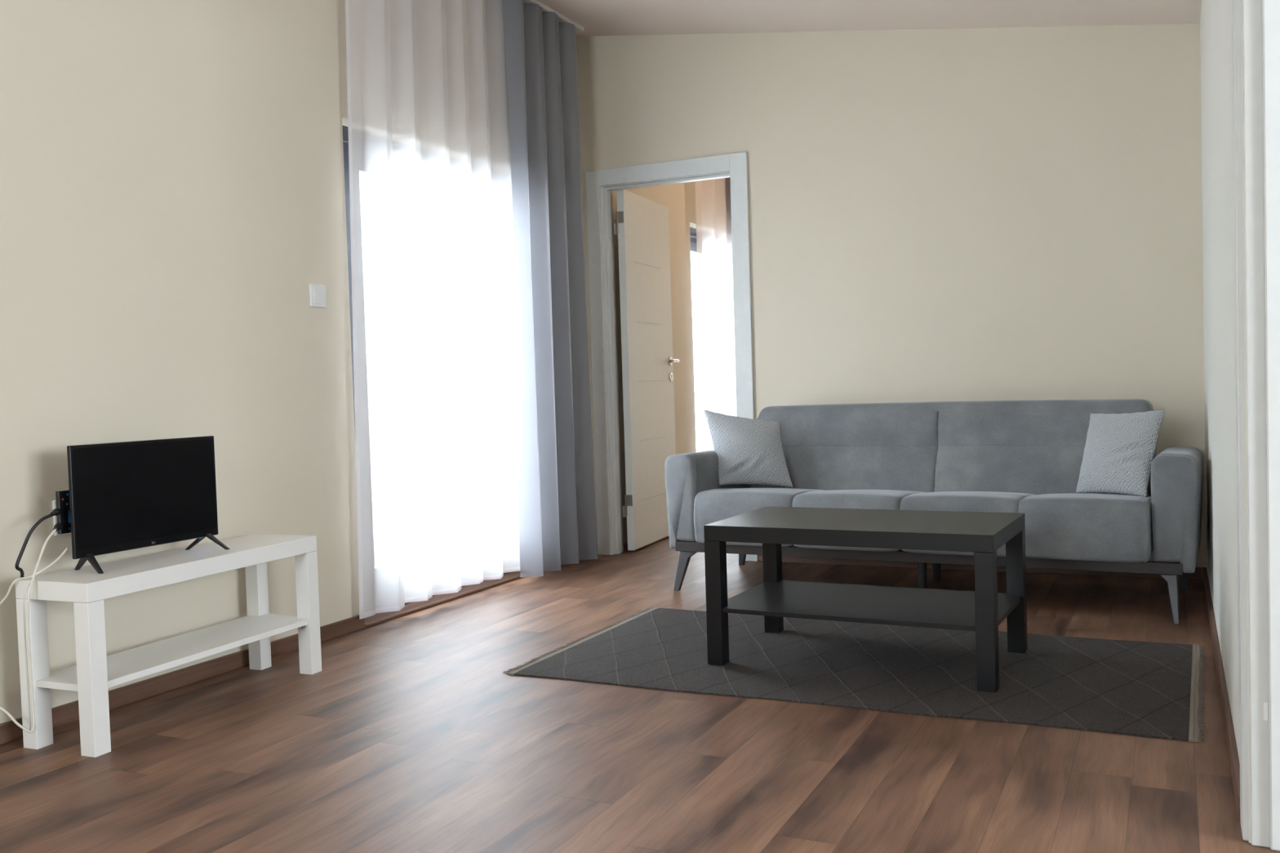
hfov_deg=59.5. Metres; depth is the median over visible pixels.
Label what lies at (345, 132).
window
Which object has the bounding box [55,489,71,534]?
box
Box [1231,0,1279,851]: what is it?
door
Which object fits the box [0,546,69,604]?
cable
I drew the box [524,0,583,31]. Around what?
rail
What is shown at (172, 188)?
wall
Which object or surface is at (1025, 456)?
sofa
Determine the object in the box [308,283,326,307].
light switch
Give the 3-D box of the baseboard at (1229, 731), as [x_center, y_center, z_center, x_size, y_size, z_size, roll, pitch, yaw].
[1.815,0.700,3.524,0.013,0.055,2.849,-1,2,25]
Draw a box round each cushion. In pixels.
[703,409,793,487]
[1075,408,1164,497]
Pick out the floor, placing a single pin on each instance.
(411, 735)
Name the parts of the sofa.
leg, armrest, leg, leg, seat, rail frame, leg, backrest, leg, armrest, leg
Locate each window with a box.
[342,124,509,613]
[689,226,697,253]
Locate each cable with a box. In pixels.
[0,522,62,733]
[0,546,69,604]
[14,508,61,577]
[22,579,35,730]
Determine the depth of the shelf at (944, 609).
3.58 m
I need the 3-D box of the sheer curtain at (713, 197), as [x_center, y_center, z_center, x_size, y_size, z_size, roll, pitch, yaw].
[0.620,-0.719,7.856,0.058,2.568,1.158,-1,2,25]
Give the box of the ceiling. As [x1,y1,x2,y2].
[537,0,1201,36]
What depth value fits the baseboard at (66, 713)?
3.54 m
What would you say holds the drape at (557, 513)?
hanging from the rail
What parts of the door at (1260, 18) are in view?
casing, strike plate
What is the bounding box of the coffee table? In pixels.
[703,506,1026,693]
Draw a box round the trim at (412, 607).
[364,571,522,627]
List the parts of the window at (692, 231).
frame, sash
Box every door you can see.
[585,151,757,561]
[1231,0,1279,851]
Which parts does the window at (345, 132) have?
sash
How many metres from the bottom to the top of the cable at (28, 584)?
0.398 m
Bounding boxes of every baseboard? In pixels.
[0,615,364,745]
[757,555,1206,580]
[1203,568,1239,822]
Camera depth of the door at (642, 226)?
6.06 m
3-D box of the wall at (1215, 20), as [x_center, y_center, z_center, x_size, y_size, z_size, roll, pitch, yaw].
[0.706,-0.622,1.031,0.160,2.950,8.200,-1,2,25]
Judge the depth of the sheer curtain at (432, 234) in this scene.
4.73 m
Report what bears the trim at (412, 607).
attached to the wall at (172, 188)
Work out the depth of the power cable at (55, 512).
2.95 m
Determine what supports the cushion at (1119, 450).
on the sofa
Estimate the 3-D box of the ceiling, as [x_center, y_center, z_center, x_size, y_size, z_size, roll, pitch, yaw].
[-0.717,-1.852,1.711,3.285,0.756,8.320,-1,2,25]
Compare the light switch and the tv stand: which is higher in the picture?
the light switch
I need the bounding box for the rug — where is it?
[503,607,1204,742]
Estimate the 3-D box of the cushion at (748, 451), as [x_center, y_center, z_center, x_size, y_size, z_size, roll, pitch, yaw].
[0.498,0.099,5.169,0.403,0.365,0.157,-2,2,4]
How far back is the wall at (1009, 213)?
5.21 m
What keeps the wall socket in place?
attached to the wall at (172, 188)
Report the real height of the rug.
0.008 m
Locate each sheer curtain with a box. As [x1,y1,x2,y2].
[345,0,519,619]
[694,177,736,451]
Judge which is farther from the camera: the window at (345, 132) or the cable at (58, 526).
the window at (345, 132)
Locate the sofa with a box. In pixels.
[664,399,1203,624]
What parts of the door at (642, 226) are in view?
casing, hinge plate, hinge plate, handle, lever, casing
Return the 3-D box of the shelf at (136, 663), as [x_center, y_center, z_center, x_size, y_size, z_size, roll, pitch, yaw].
[-1.351,0.658,3.334,0.244,0.018,0.884,-1,2,23]
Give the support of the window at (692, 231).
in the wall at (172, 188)
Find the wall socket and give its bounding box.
[52,500,71,535]
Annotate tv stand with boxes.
[15,533,321,757]
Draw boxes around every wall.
[0,0,696,724]
[576,23,1206,567]
[1200,0,1251,843]
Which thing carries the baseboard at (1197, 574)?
attached to the wall at (1009, 213)
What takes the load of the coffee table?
on the rug
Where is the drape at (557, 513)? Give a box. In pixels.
[502,0,597,577]
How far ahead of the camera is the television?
3.21 m
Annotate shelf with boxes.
[36,613,307,691]
[722,580,1021,631]
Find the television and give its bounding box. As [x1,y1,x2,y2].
[66,435,230,573]
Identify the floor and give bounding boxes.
[0,536,1279,852]

